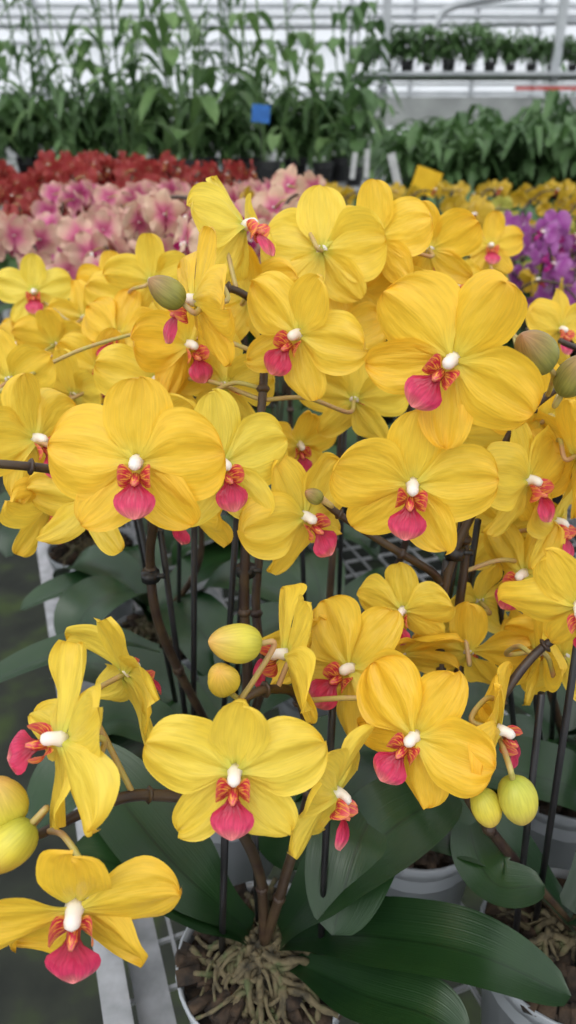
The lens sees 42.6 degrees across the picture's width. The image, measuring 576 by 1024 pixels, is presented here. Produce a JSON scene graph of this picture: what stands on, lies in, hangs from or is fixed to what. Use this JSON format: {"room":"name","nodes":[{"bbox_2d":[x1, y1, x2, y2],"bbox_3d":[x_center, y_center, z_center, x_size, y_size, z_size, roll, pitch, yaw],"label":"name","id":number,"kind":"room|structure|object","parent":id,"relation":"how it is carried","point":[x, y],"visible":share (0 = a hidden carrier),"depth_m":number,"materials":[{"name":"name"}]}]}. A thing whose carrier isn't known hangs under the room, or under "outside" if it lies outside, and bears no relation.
{"room":"greenhouse","nodes":[
{"label":"greenhouse","id":0,"kind":"room"},
{"bbox_2d":[0,300,575,1023],"bbox_3d":[0.000,-0.933,5.108,16.000,0.100,18.000,0,26,0],"label":"floor","id":1,"kind":"structure","parent":0,"point":[30,993],"depth_m":1.54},
{"bbox_2d":[2,309,575,1023],"bbox_3d":[0.557,0.122,1.918,2.244,0.800,3.490,-9,28,-18],"label":"bench","id":2,"kind":"object","parent":1,"relation":"on","point":[151,990],"visible":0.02,"depth_m":0.58,"materials":[{"name":"metal"}]},
{"bbox_2d":[0,159,18,311],"bbox_3d":[-0.727,-0.751,2.199,0.373,0.584,0.273,-2,26,-5],"label":"orchid plant","id":3,"kind":"object","parent":2,"relation":"on","point":[5,169],"visible":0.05,"depth_m":2.05,"materials":[{"name":"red plant"}]},
{"bbox_2d":[0,204,20,304],"bbox_3d":[-0.822,-0.826,2.506,0.606,0.450,0.662,8,27,16],"label":"orchid plant","id":4,"kind":"object","parent":2,"relation":"on","point":[9,261],"visible":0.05,"depth_m":2.31,"materials":[{"name":"green plant"}]},
{"bbox_2d":[5,179,99,269],"bbox_3d":[-0.514,-0.430,1.605,0.311,0.529,0.341,1,26,2],"label":"orchid plant","id":5,"kind":"object","parent":2,"relation":"on","point":[75,196],"visible":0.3,"depth_m":1.55,"materials":[{"name":"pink plant"}]},
{"bbox_2d":[0,159,105,218],"bbox_3d":[-0.578,-0.594,1.900,0.346,0.563,0.318,-10,28,-19],"label":"orchid plant","id":6,"kind":"object","parent":2,"relation":"on","point":[16,190],"visible":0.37,"depth_m":1.81,"materials":[{"name":"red plant"}]},
{"bbox_2d":[0,205,126,404],"bbox_3d":[-0.349,-0.276,1.323,0.316,0.499,0.321,-22,34,-38],"label":"orchid plant","id":7,"kind":"object","parent":2,"relation":"on","point":[89,231],"visible":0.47,"depth_m":1.21,"materials":[{"name":"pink plant"}]},
{"bbox_2d":[33,150,97,216],"bbox_3d":[-0.429,-0.556,1.799,0.273,0.584,0.373,-16,30,-29],"label":"orchid plant","id":8,"kind":"object","parent":2,"relation":"on","point":[62,170],"visible":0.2,"depth_m":1.72,"materials":[{"name":"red plant"}]},
{"bbox_2d":[28,159,119,213],"bbox_3d":[-0.565,-0.675,2.067,0.346,0.563,0.318,-10,28,-19],"label":"orchid plant","id":9,"kind":"object","parent":2,"relation":"on","point":[108,162],"visible":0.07,"depth_m":1.99,"materials":[{"name":"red plant"}]},
{"bbox_2d":[0,250,174,620],"bbox_3d":[-0.256,-0.058,0.872,0.251,0.496,0.373,0,26,0],"label":"orchid plant","id":10,"kind":"object","parent":2,"relation":"on","point":[32,288],"visible":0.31,"depth_m":0.72,"materials":[{"name":"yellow plant"}]},
{"bbox_2d":[38,181,157,253],"bbox_3d":[-0.360,-0.379,1.499,0.311,0.529,0.341,-3,26,-7],"label":"orchid plant","id":11,"kind":"object","parent":2,"relation":"on","point":[108,195],"visible":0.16,"depth_m":1.46,"materials":[{"name":"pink plant"}]},
{"bbox_2d":[87,150,115,182],"bbox_3d":[-0.419,-0.731,2.159,0.373,0.584,0.273,-3,26,-7],"label":"orchid plant","id":12,"kind":"object","parent":2,"relation":"on","point":[94,155],"visible":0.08,"depth_m":1.97,"materials":[{"name":"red plant"}]},
{"bbox_2d":[51,159,166,204],"bbox_3d":[-0.411,-0.618,1.950,0.356,0.563,0.324,-14,29,-26],"label":"orchid plant","id":13,"kind":"object","parent":2,"relation":"on","point":[128,170],"visible":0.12,"depth_m":1.92,"materials":[{"name":"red plant"}]},
{"bbox_2d":[0,233,240,681],"bbox_3d":[-0.132,0.010,0.700,0.248,0.524,0.312,0,26,0],"label":"orchid plant","id":14,"kind":"object","parent":2,"relation":"on","point":[62,355],"visible":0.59,"depth_m":0.65,"materials":[{"name":"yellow plant"}]},
{"bbox_2d":[45,189,195,279],"bbox_3d":[-0.232,-0.237,1.208,0.311,0.529,0.341,1,26,2],"label":"orchid plant","id":15,"kind":"object","parent":2,"relation":"on","point":[60,259],"visible":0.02,"depth_m":1.16,"materials":[{"name":"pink plant"}]},
{"bbox_2d":[117,150,149,164],"bbox_3d":[-0.356,-0.809,2.318,0.373,0.584,0.273,20,32,35],"label":"orchid plant","id":16,"kind":"object","parent":2,"relation":"on","point":[122,156],"visible":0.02,"depth_m":2.21,"materials":[{"name":"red plant"}]},
{"bbox_2d":[135,178,190,195],"bbox_3d":[-0.338,-0.468,1.682,0.311,0.529,0.341,2,26,3],"label":"orchid plant","id":17,"kind":"object","parent":2,"relation":"on","point":[171,186],"visible":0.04,"depth_m":1.64,"materials":[{"name":"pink plant"}]},
{"bbox_2d":[158,150,190,175],"bbox_3d":[-0.231,-0.752,2.201,0.373,0.584,0.273,-1,26,-3],"label":"orchid plant","id":18,"kind":"object","parent":2,"relation":"on","point":[169,162],"visible":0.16,"depth_m":2.02,"materials":[{"name":"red plant"}]},
{"bbox_2d":[115,160,234,188],"bbox_3d":[-0.262,-0.560,1.831,0.346,0.563,0.318,-2,26,-3],"label":"orchid plant","id":19,"kind":"object","parent":2,"relation":"on","point":[198,173],"visible":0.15,"depth_m":1.76,"materials":[{"name":"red plant"}]},
{"bbox_2d":[0,175,408,885],"bbox_3d":[-0.084,0.067,0.536,0.285,0.566,0.308,14,29,26],"label":"orchid plant","id":20,"kind":"object","parent":2,"relation":"on","point":[158,453],"visible":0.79,"depth_m":0.40,"materials":[{"name":"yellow plant"}]},
{"bbox_2d":[132,184,281,398],"bbox_3d":[-0.197,-0.325,1.389,0.311,0.529,0.341,12,28,23],"label":"orchid plant","id":21,"kind":"object","parent":2,"relation":"on","point":[234,194],"visible":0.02,"depth_m":1.32,"materials":[{"name":"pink plant"}]},
{"bbox_2d":[162,159,259,182],"bbox_3d":[-0.228,-0.641,1.998,0.356,0.563,0.324,12,28,22],"label":"orchid plant","id":22,"kind":"object","parent":2,"relation":"on","point":[238,170],"visible":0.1,"depth_m":1.91,"materials":[{"name":"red plant"}]},
{"bbox_2d":[122,163,326,514],"bbox_3d":[-0.054,-0.185,1.059,0.326,0.566,0.304,-3,26,-6],"label":"orchid plant","id":23,"kind":"object","parent":2,"relation":"on","point":[163,214],"visible":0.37,"depth_m":0.96,"materials":[{"name":"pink plant"}]},
{"bbox_2d":[223,181,267,353],"bbox_3d":[-0.186,-0.408,1.560,0.311,0.529,0.341,11,28,22],"label":"orchid plant","id":24,"kind":"object","parent":2,"relation":"on","point":[254,186],"visible":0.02,"depth_m":1.50,"materials":[{"name":"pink plant"}]},
{"bbox_2d":[185,253,320,428],"bbox_3d":[0.005,-0.252,1.273,0.271,0.498,0.304,13,29,24],"label":"orchid plant","id":25,"kind":"object","parent":2,"relation":"on","point":[279,412],"visible":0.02,"depth_m":1.33,"materials":[{"name":"green plant"}]},
{"bbox_2d":[241,178,286,408],"bbox_3d":[-0.136,-0.510,1.768,0.311,0.529,0.341,14,29,26],"label":"orchid plant","id":26,"kind":"object","parent":2,"relation":"on","point":[267,184],"visible":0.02,"depth_m":1.72,"materials":[{"name":"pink plant"}]},
{"bbox_2d":[171,383,379,607],"bbox_3d":[0.006,-0.036,0.867,0.224,0.460,0.282,15,30,28],"label":"orchid plant","id":27,"kind":"object","parent":2,"relation":"on","point":[350,533],"visible":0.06,"depth_m":0.85,"materials":[{"name":"green plant"}]},
{"bbox_2d":[0,583,570,1023],"bbox_3d":[0.009,0.219,0.418,0.304,0.395,0.208,0,26,0],"label":"orchid plant","id":28,"kind":"object","parent":2,"relation":"on","point":[256,951],"visible":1,"depth_m":0.34,"materials":[{"name":"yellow plant"}]},
{"bbox_2d":[240,186,335,408],"bbox_3d":[-0.011,-0.355,1.453,0.274,0.527,0.301,11,28,21],"label":"orchid plant","id":29,"kind":"object","parent":2,"relation":"on","point":[246,190],"visible":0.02,"depth_m":1.47,"materials":[{"name":"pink plant"}]},
{"bbox_2d":[197,179,482,718],"bbox_3d":[0.053,0.005,0.666,0.268,0.563,0.279,-19,32,-34],"label":"orchid plant","id":30,"kind":"object","parent":2,"relation":"on","point":[362,249],"visible":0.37,"depth_m":0.46,"materials":[{"name":"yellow plant"}]},
{"bbox_2d":[322,424,391,513],"bbox_3d":[0.143,-0.193,1.152,0.304,0.498,0.271,-9,28,-18],"label":"orchid plant","id":31,"kind":"object","parent":2,"relation":"on","point":[352,438],"visible":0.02,"depth_m":1.23,"materials":[{"name":"green plant"}]},
{"bbox_2d":[340,181,405,204],"bbox_3d":[0.248,-0.632,2.033,0.268,0.516,0.294,-3,26,-7],"label":"orchid plant","id":32,"kind":"object","parent":2,"relation":"on","point":[348,194],"visible":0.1,"depth_m":1.91,"materials":[{"name":"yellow plant"}]},
{"bbox_2d":[237,269,575,934],"bbox_3d":[0.112,0.101,0.501,0.235,0.536,0.278,6,27,11],"label":"orchid plant","id":33,"kind":"object","parent":2,"relation":"on","point":[444,351],"visible":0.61,"depth_m":0.38,"materials":[{"name":"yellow plant"}]},
{"bbox_2d":[409,165,442,199],"bbox_3d":[0.444,-0.867,2.471,0.108,0.531,0.009,-5,27,-11],"label":"trap","id":34,"kind":"object","parent":2,"relation":"on","point":[425,178],"visible":0.56,"depth_m":2.37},
{"bbox_2d":[404,179,469,210],"bbox_3d":[0.432,-0.664,2.099,0.268,0.516,0.294,-2,26,-3],"label":"orchid plant","id":35,"kind":"object","parent":2,"relation":"on","point":[441,188],"visible":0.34,"depth_m":2.04,"materials":[{"name":"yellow plant"}]},
{"bbox_2d":[370,211,575,673],"bbox_3d":[0.192,-0.021,0.767,0.250,0.521,0.296,-10,28,-20],"label":"orchid plant","id":36,"kind":"object","parent":2,"relation":"on","point":[556,317],"visible":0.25,"depth_m":0.78,"materials":[{"name":"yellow plant"}]},
{"bbox_2d":[440,194,515,265],"bbox_3d":[0.373,-0.384,1.539,0.234,0.503,0.297,22,34,38],"label":"orchid plant","id":37,"kind":"object","parent":2,"relation":"on","point":[446,200],"visible":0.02,"depth_m":1.51,"materials":[{"name":"yellow plant"}]},
{"bbox_2d":[471,179,511,197],"bbox_3d":[0.589,-0.693,2.159,0.268,0.516,0.294,-12,29,-24],"label":"orchid plant","id":38,"kind":"object","parent":2,"relation":"on","point":[495,189],"visible":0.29,"depth_m":2.00,"materials":[{"name":"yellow plant"}]},
{"bbox_2d":[430,547,575,1023],"bbox_3d":[0.175,0.190,0.453,0.294,0.418,0.222,0,26,0],"label":"orchid plant","id":39,"kind":"object","parent":2,"relation":"on","point":[491,846],"visible":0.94,"depth_m":0.42,"materials":[{"name":"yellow plant"}]},
{"bbox_2d":[445,194,575,300],"bbox_3d":[0.283,-0.235,1.207,0.274,0.527,0.301,-10,28,-20],"label":"orchid plant","id":40,"kind":"object","parent":2,"relation":"on","point":[479,207],"visible":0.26,"depth_m":1.10,"materials":[{"name":"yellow plant"}]},
{"bbox_2d":[455,363,575,870],"bbox_3d":[0.234,0.100,0.572,0.273,0.475,0.292,0,26,0],"label":"orchid plant","id":41,"kind":"object","parent":2,"relation":"on","point":[561,420],"visible":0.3,"depth_m":0.46,"materials":[{"name":"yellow plant"}]},
{"bbox_2d":[509,189,551,225],"bbox_3d":[0.583,-0.582,1.958,0.291,0.492,0.229,-6,27,-12],"label":"orchid plant","id":42,"kind":"object","parent":2,"relation":"on","point":[517,197],"visible":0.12,"depth_m":1.94,"materials":[{"name":"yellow plant"}]},
{"bbox_2d":[490,195,575,331],"bbox_3d":[0.549,-0.412,1.602,0.304,0.498,0.271,-7,27,-14],"label":"orchid plant","id":43,"kind":"object","parent":2,"relation":"on","point":[501,203],"visible":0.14,"depth_m":1.57,"materials":[{"name":"green plant"}]},
{"bbox_2d":[504,210,575,503],"bbox_3d":[0.478,-0.251,1.273,0.287,0.497,0.277,18,31,33],"label":"orchid plant","id":44,"kind":"object","parent":2,"relation":"on","point":[560,265],"visible":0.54,"depth_m":1.18,"materials":[{"name":"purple plant"}]},
{"bbox_2d":[508,209,575,330],"bbox_3d":[0.473,-0.342,1.465,0.275,0.492,0.323,15,30,28],"label":"orchid plant","id":45,"kind":"object","parent":2,"relation":"on","point":[566,241],"visible":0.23,"depth_m":1.29,"materials":[{"name":"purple plant"}]},
{"bbox_2d":[514,178,575,227],"bbox_3d":[0.769,-0.720,2.214,0.268,0.516,0.294,0,26,0],"label":"orchid plant","id":46,"kind":"object","parent":2,"relation":"on","point":[570,187],"visible":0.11,"depth_m":2.16,"materials":[{"name":"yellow plant"}]},
{"bbox_2d":[523,180,566,209],"bbox_3d":[0.777,-0.638,2.046,0.268,0.516,0.294,16,30,29],"label":"orchid plant","id":47,"kind":"object","parent":2,"relation":"on","point":[542,193],"visible":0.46,"depth_m":1.97,"materials":[{"name":"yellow plant"}]},
{"bbox_2d":[552,189,575,356],"bbox_3d":[0.725,-0.546,1.857,0.268,0.516,0.294,-6,27,-12],"label":"orchid plant","id":48,"kind":"object","parent":2,"relation":"on","point":[564,196],"visible":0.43,"depth_m":1.72,"materials":[{"name":"yellow plant"}]},
{"bbox_2d":[561,193,575,343],"bbox_3d":[0.714,-0.466,1.692,0.268,0.516,0.294,2,26,5],"label":"orchid plant","id":49,"kind":"object","parent":2,"relation":"on","point":[569,206],"visible":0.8,"depth_m":1.57,"materials":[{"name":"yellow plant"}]},
{"bbox_2d":[233,180,389,195],"bbox_3d":[-1.350,-1.189,4.149,3.700,1.200,1.000,0,26,0],"label":"plant shelf","id":50,"kind":"object","parent":1,"relation":"on","point":[343,184],"visible":0.02,"depth_m":3.72,"materials":[{"name":"metal"}]},
{"bbox_2d":[0,40,27,159],"bbox_3d":[-1.695,-2.451,4.008,0.763,1.192,0.572,-5,26,-10],"label":"orchid plant","id":51,"kind":"object","parent":50,"relation":"on","point":[3,67],"visible":0.3,"depth_m":4.07,"materials":[{"name":"green plant"}]},
{"bbox_2d":[0,42,28,163],"bbox_3d":[-1.467,-1.890,3.416,0.483,0.703,0.461,-10,28,-20],"label":"orchid plant","id":52,"kind":"object","parent":50,"relation":"on","point":[13,83],"visible":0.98,"depth_m":3.33,"materials":[{"name":"green plant"}]},
{"bbox_2d":[0,88,46,159],"bbox_3d":[-1.644,-2.024,3.980,0.592,0.449,0.624,-23,34,-38],"label":"pot plant","id":53,"kind":"object","parent":50,"relation":"on","point":[3,97],"visible":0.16,"depth_m":3.78,"materials":[{"name":"green plant"}]},
{"bbox_2d":[0,0,51,156],"bbox_3d":[-1.388,-2.359,3.922,0.392,1.102,0.587,-3,26,-7],"label":"orchid plant","id":54,"kind":"object","parent":50,"relation":"on","point":[13,47],"visible":0.3,"depth_m":3.90,"materials":[{"name":"green plant"}]},
{"bbox_2d":[0,90,67,172],"bbox_3d":[-1.426,-1.989,3.908,0.592,0.449,0.623,-1,26,-2],"label":"pot plant","id":55,"kind":"object","parent":50,"relation":"on","point":[30,135],"visible":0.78,"depth_m":3.79,"materials":[{"name":"green plant"}]},
{"bbox_2d":[17,0,101,155],"bbox_3d":[-1.060,-1.971,3.353,0.482,0.904,0.322,8,27,16],"label":"orchid plant","id":56,"kind":"object","parent":50,"relation":"on","point":[50,86],"visible":0.77,"depth_m":3.35,"materials":[{"name":"green plant"}]},
{"bbox_2d":[0,0,123,157],"bbox_3d":[-1.125,-2.166,3.667,0.470,0.978,0.626,17,31,31],"label":"orchid plant","id":57,"kind":"object","parent":50,"relation":"on","point":[47,144],"visible":0.41,"depth_m":3.69,"materials":[{"name":"green plant"}]},
{"bbox_2d":[0,86,128,157],"bbox_3d":[-1.124,-1.994,3.917,0.623,0.449,0.592,-2,26,-3],"label":"pot plant","id":58,"kind":"object","parent":50,"relation":"on","point":[83,134],"visible":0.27,"depth_m":3.79,"materials":[{"name":"green plant"}]},
{"bbox_2d":[51,0,159,152],"bbox_3d":[-0.972,-2.395,3.869,0.777,1.213,0.582,-16,30,-30],"label":"orchid plant","id":59,"kind":"object","parent":50,"relation":"on","point":[147,39],"visible":0.26,"depth_m":3.89,"materials":[{"name":"green plant"}]},
{"bbox_2d":[66,0,170,157],"bbox_3d":[-0.755,-2.004,3.267,0.370,1.039,0.554,13,29,24],"label":"orchid plant","id":60,"kind":"object","parent":50,"relation":"on","point":[131,67],"visible":0.73,"depth_m":3.35,"materials":[{"name":"green plant"}]},
{"bbox_2d":[64,73,184,158],"bbox_3d":[-0.922,-2.033,3.945,0.728,0.495,0.667,8,27,16],"label":"pot plant","id":61,"kind":"object","parent":50,"relation":"on","point":[96,85],"visible":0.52,"depth_m":3.78,"materials":[{"name":"green plant"}]},
{"bbox_2d":[89,0,184,156],"bbox_3d":[-0.779,-2.098,3.637,0.565,0.882,0.424,17,31,31],"label":"orchid plant","id":62,"kind":"object","parent":50,"relation":"on","point":[143,147],"visible":0.34,"depth_m":3.66,"materials":[{"name":"green plant"}]},
{"bbox_2d":[117,73,234,177],"bbox_3d":[-0.678,-2.033,3.945,0.728,0.495,0.667,14,29,27],"label":"pot plant","id":63,"kind":"object","parent":50,"relation":"on","point":[156,151],"visible":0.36,"depth_m":3.81,"materials":[{"name":"green plant"}]},
{"bbox_2d":[117,0,242,167],"bbox_3d":[-0.505,-1.915,3.347,0.531,0.809,0.556,-8,27,-17],"label":"orchid plant","id":64,"kind":"object","parent":50,"relation":"on","point":[169,56],"visible":0.91,"depth_m":3.29,"materials":[{"name":"green plant"}]},
{"bbox_2d":[140,0,229,158],"bbox_3d":[-0.607,-2.291,4.024,0.570,0.890,0.427,7,27,14],"label":"orchid plant","id":65,"kind":"object","parent":50,"relation":"on","point":[189,71],"visible":0.17,"depth_m":3.99,"materials":[{"name":"green plant"}]},
{"bbox_2d":[151,0,235,181],"bbox_3d":[-0.499,-2.219,3.632,0.588,1.104,0.393,19,32,34],"label":"orchid plant","id":66,"kind":"object","parent":50,"relation":"on","point":[181,89],"visible":0.48,"depth_m":3.60,"materials":[{"name":"green plant"}]},
{"bbox_2d":[130,87,270,167],"bbox_3d":[-0.465,-2.021,3.972,0.623,0.449,0.592,7,27,15],"label":"pot plant","id":67,"kind":"object","parent":50,"relation":"on","point":[207,140],"visible":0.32,"depth_m":3.87,"materials":[{"name":"green plant"}]},
{"bbox_2d":[196,0,273,180],"bbox_3d":[-0.218,-2.393,4.050,0.465,1.050,0.513,-19,32,-33],"label":"orchid plant","id":68,"kind":"object","parent":50,"relation":"on","point":[265,16],"visible":0.3,"depth_m":3.99,"materials":[{"name":"green plant"}]},
{"bbox_2d":[188,88,298,180],"bbox_3d":[-0.238,-2.014,3.960,0.623,0.449,0.592,-4,26,-7],"label":"pot plant","id":69,"kind":"object","parent":50,"relation":"on","point":[228,133],"visible":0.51,"depth_m":3.84,"materials":[{"name":"green plant"}]},
{"bbox_2d":[218,0,294,179],"bbox_3d":[-0.201,-2.166,3.693,0.509,0.956,0.340,10,28,20],"label":"orchid plant","id":70,"kind":"object","parent":50,"relation":"on","point":[266,80],"visible":0.48,"depth_m":3.69,"materials":[{"name":"green plant"}]},
{"bbox_2d":[251,104,270,182],"bbox_3d":[-0.120,-1.650,3.351,0.087,0.349,0.034,0,26,0],"label":"tag","id":71,"kind":"object","parent":50,"relation":"on","point":[260,113],"visible":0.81,"depth_m":3.28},
{"bbox_2d":[187,0,340,182],"bbox_3d":[-0.098,-2.098,3.394,0.702,1.096,0.526,1,26,2],"label":"orchid plant","id":72,"kind":"object","parent":50,"relation":"on","point":[269,168],"visible":0.88,"depth_m":3.43,"materials":[{"name":"green plant"}]},
{"bbox_2d":[255,0,324,156],"bbox_3d":[0.047,-2.255,4.000,0.543,0.847,0.407,6,27,12],"label":"orchid plant","id":73,"kind":"object","parent":50,"relation":"on","point":[281,72],"visible":0.14,"depth_m":3.89,"materials":[{"name":"green plant"}]},
{"bbox_2d":[224,88,368,175],"bbox_3d":[0.057,-1.987,3.903,0.624,0.449,0.592,14,29,26],"label":"pot plant","id":74,"kind":"object","parent":50,"relation":"on","point":[303,130],"visible":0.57,"depth_m":3.82,"materials":[{"name":"green plant"}]},
{"bbox_2d":[255,0,382,182],"bbox_3d":[0.183,-2.201,3.664,0.668,1.043,0.501,10,28,20],"label":"orchid plant","id":75,"kind":"object","parent":50,"relation":"on","point":[324,168],"visible":0.82,"depth_m":3.67,"materials":[{"name":"green plant"}]},
{"bbox_2d":[274,74,403,181],"bbox_3d":[0.268,-2.030,3.941,0.728,0.495,0.667,-9,27,-17],"label":"pot plant","id":76,"kind":"object","parent":50,"relation":"on","point":[338,170],"visible":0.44,"depth_m":3.86,"materials":[{"name":"green plant"}]},
{"bbox_2d":[315,6,377,156],"bbox_3d":[0.245,-2.271,4.011,0.383,0.866,0.423,-21,33,-37],"label":"orchid plant","id":77,"kind":"object","parent":50,"relation":"on","point":[335,17],"visible":0.24,"depth_m":3.91,"materials":[{"name":"green plant"}]},
{"bbox_2d":[316,0,392,185],"bbox_3d":[0.265,-1.897,3.347,0.379,0.776,0.344,10,28,20],"label":"orchid plant","id":78,"kind":"object","parent":50,"relation":"on","point":[370,102],"visible":0.89,"depth_m":3.32,"materials":[{"name":"green plant"}]},
{"bbox_2d":[387,152,401,185],"bbox_3d":[0.490,-1.570,3.407,0.079,0.158,0.034,0,26,0],"label":"plant label","id":79,"kind":"object","parent":50,"relation":"on","point":[392,159],"visible":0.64,"depth_m":3.39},
{"bbox_2d":[352,0,575,180],"bbox_3d":[2.350,-2.769,6.020,3.700,2.400,0.550,0,26,0],"label":"shelf","id":80,"kind":"object","parent":1,"relation":"on","point":[416,108],"visible":0.26,"depth_m":5.61,"materials":[{"name":"metal"}]},
{"bbox_2d":[356,42,380,69],"bbox_3d":[0.615,-3.499,5.709,0.283,0.215,0.298,2,26,4],"label":"orchid plant","id":81,"kind":"object","parent":80,"relation":"in","point":[361,59],"visible":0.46,"depth_m":5.66,"materials":[{"name":"green plant"}]},
{"bbox_2d":[359,30,409,70],"bbox_3d":[0.743,-3.538,5.699,0.407,0.293,0.386,6,27,13],"label":"orchid plant","id":82,"kind":"object","parent":80,"relation":"in","point":[392,51],"visible":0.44,"depth_m":5.63,"materials":[{"name":"green plant"}]},
{"bbox_2d":[390,21,442,70],"bbox_3d":[0.936,-3.539,5.639,0.484,0.349,0.459,11,28,21],"label":"orchid plant","id":83,"kind":"object","parent":80,"relation":"in","point":[406,65],"visible":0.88,"depth_m":5.59,"materials":[{"name":"green plant"}]},
{"bbox_2d":[409,40,451,70],"bbox_3d":[1.093,-3.502,5.710,0.287,0.218,0.302,0,26,-1],"label":"orchid plant","id":84,"kind":"object","parent":80,"relation":"in","point":[436,52],"visible":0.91,"depth_m":5.65,"materials":[{"name":"green plant"}]},
{"bbox_2d":[415,17,491,70],"bbox_3d":[1.230,-3.575,5.693,0.508,0.366,0.482,17,31,31],"label":"orchid plant","id":85,"kind":"object","parent":80,"relation":"in","point":[448,62],"visible":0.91,"depth_m":5.61,"materials":[{"name":"green plant"}]},
{"bbox_2d":[446,38,493,70],"bbox_3d":[1.391,-3.508,5.689,0.335,0.249,0.366,14,30,27],"label":"orchid plant","id":86,"kind":"object","parent":80,"relation":"in","point":[471,55],"visible":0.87,"depth_m":5.64,"materials":[{"name":"green plant"}]},
{"bbox_2d":[461,23,532,70],"bbox_3d":[1.570,-3.549,5.661,0.509,0.346,0.466,-16,30,-30],"label":"orchid plant","id":87,"kind":"object","parent":80,"relation":"in","point":[490,52],"visible":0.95,"depth_m":5.61,"materials":[{"name":"green plant"}]},
{"bbox_2d":[493,38,536,70],"bbox_3d":[1.704,-3.501,5.670,0.332,0.252,0.350,1,26,2],"label":"orchid plant","id":88,"kind":"object","parent":80,"relation":"in","point":[507,57],"visible":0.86,"depth_m":5.62,"materials":[{"name":"green plant"}]},
{"bbox_2d":[511,32,567,70],"bbox_3d":[1.886,-3.524,5.671,0.430,0.292,0.393,-7,27,-13],"label":"orchid plant","id":89,"kind":"object","parent":80,"relation":"in","point":[533,55],"visible":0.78,"depth_m":5.64,"materials":[{"name":"green plant"}]},
{"bbox_2d":[529,34,575,70],"bbox_3d":[2.031,-3.517,5.683,0.363,0.269,0.396,10,28,19],"label":"orchid plant","id":90,"kind":"object","parent":80,"relation":"in","point":[548,49],"visible":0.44,"depth_m":5.63,"materials":[{"name":"green plant"}]},
{"bbox_2d":[561,39,575,70],"bbox_3d":[2.218,-3.516,5.703,0.330,0.250,0.347,4,26,8],"label":"orchid plant","id":91,"kind":"object","parent":80,"relation":"in","point":[571,59],"visible":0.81,"depth_m":5.67,"materials":[{"name":"green plant"}]},
{"bbox_3d":[2.225,-1.616,5.331,2.750,0.930,1.200,0,26,0],"label":"bench","id":92,"kind":"object","parent":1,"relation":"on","visible":0},
{"bbox_2d":[367,115,461,186],"bbox_3d":[0.893,-2.423,5.190,0.895,0.645,0.850,-6,27,-12],"label":"plant","id":93,"kind":"object","parent":92,"relation":"on","point":[382,155],"visible":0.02,"depth_m":4.95,"materials":[{"name":"green plant"}]},
{"bbox_2d":[362,116,489,182],"bbox_3d":[0.989,-2.560,5.482,0.839,0.636,0.883,0,26,0],"label":"plant","id":94,"kind":"object","parent":92,"relation":"on","point":[430,121],"visible":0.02,"depth_m":5.18,"materials":[{"name":"green plant"}]},
{"bbox_2d":[367,135,488,200],"bbox_3d":[0.966,-2.180,4.835,0.722,0.520,0.685,16,30,30],"label":"plant","id":95,"kind":"object","parent":92,"relation":"on","point":[400,147],"visible":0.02,"depth_m":4.79,"materials":[{"name":"green plant"}]},
{"bbox_2d":[368,113,507,199],"bbox_3d":[0.908,-2.116,4.581,0.871,0.628,0.827,4,26,8],"label":"plant","id":96,"kind":"object","parent":92,"relation":"on","point":[411,139],"visible":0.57,"depth_m":4.41,"materials":[{"name":"green plant"}]},
{"bbox_2d":[396,104,501,146],"bbox_3d":[1.197,-2.438,5.130,0.976,0.724,1.066,-16,30,-29],"label":"plant","id":97,"kind":"object","parent":92,"relation":"on","point":[464,119],"visible":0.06,"depth_m":4.86,"materials":[{"name":"green plant"}]},
{"bbox_2d":[404,119,550,194],"bbox_3d":[1.194,-2.085,4.560,0.870,0.591,0.796,-13,29,-25],"label":"plant","id":98,"kind":"object","parent":92,"relation":"on","point":[479,168],"visible":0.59,"depth_m":4.38,"materials":[{"name":"green plant"}]},
{"bbox_2d":[422,104,565,138],"bbox_3d":[1.450,-2.441,5.167,1.028,0.698,0.941,-14,29,-27],"label":"plant","id":99,"kind":"object","parent":92,"relation":"on","point":[519,112],"visible":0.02,"depth_m":4.91,"materials":[{"name":"green plant"}]},
{"bbox_2d":[486,118,575,199],"bbox_3d":[1.476,-2.088,4.566,0.869,0.591,0.796,22,33,37],"label":"plant","id":100,"kind":"object","parent":92,"relation":"on","point":[528,165],"visible":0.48,"depth_m":4.34,"materials":[{"name":"green plant"}]},
{"bbox_2d":[517,98,558,124],"bbox_3d":[2.013,-2.593,5.424,1.004,0.745,1.096,-1,26,-1],"label":"plant","id":101,"kind":"object","parent":92,"relation":"on","point":[537,106],"visible":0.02,"depth_m":5.05,"materials":[{"name":"green plant"}]},
{"bbox_2d":[512,113,575,200],"bbox_3d":[1.671,-2.091,4.518,0.839,0.637,0.884,15,30,27],"label":"plant","id":102,"kind":"object","parent":92,"relation":"on","point":[561,142],"visible":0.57,"depth_m":4.35,"materials":[{"name":"green plant"}]},
{"bbox_2d":[520,89,575,134],"bbox_3d":[2.016,-2.312,4.828,1.030,0.764,1.124,8,27,16],"label":"plant","id":103,"kind":"object","parent":92,"relation":"on","point":[552,99],"visible":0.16,"depth_m":4.63,"materials":[{"name":"green plant"}]},
{"bbox_2d":[0,0,575,133],"bbox_3d":[0.000,-7.175,12.088,16.000,5.000,0.020,0,26,0],"label":"wall","id":104,"kind":"structure","parent":0,"point":[320,34],"depth_m":11.93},
{"bbox_2d":[0,0,575,209],"bbox_3d":[0.000,-7.105,11.944,16.060,5.000,0.300,0,26,0],"label":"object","id":105,"kind":"structure","parent":104,"relation":"attached to","point":[415,5],"depth_m":11.64,"materials":[{"name":"paint"}]},
{"bbox_2d":[0,0,575,70],"bbox_3d":[0.000,-4.104,3.561,16.018,3.096,18.000,0,26,0],"label":"roof frame","id":106,"kind":"object","parent":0,"point":[539,19],"visible":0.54,"depth_m":6.99,"materials":[{"name":"paint"}]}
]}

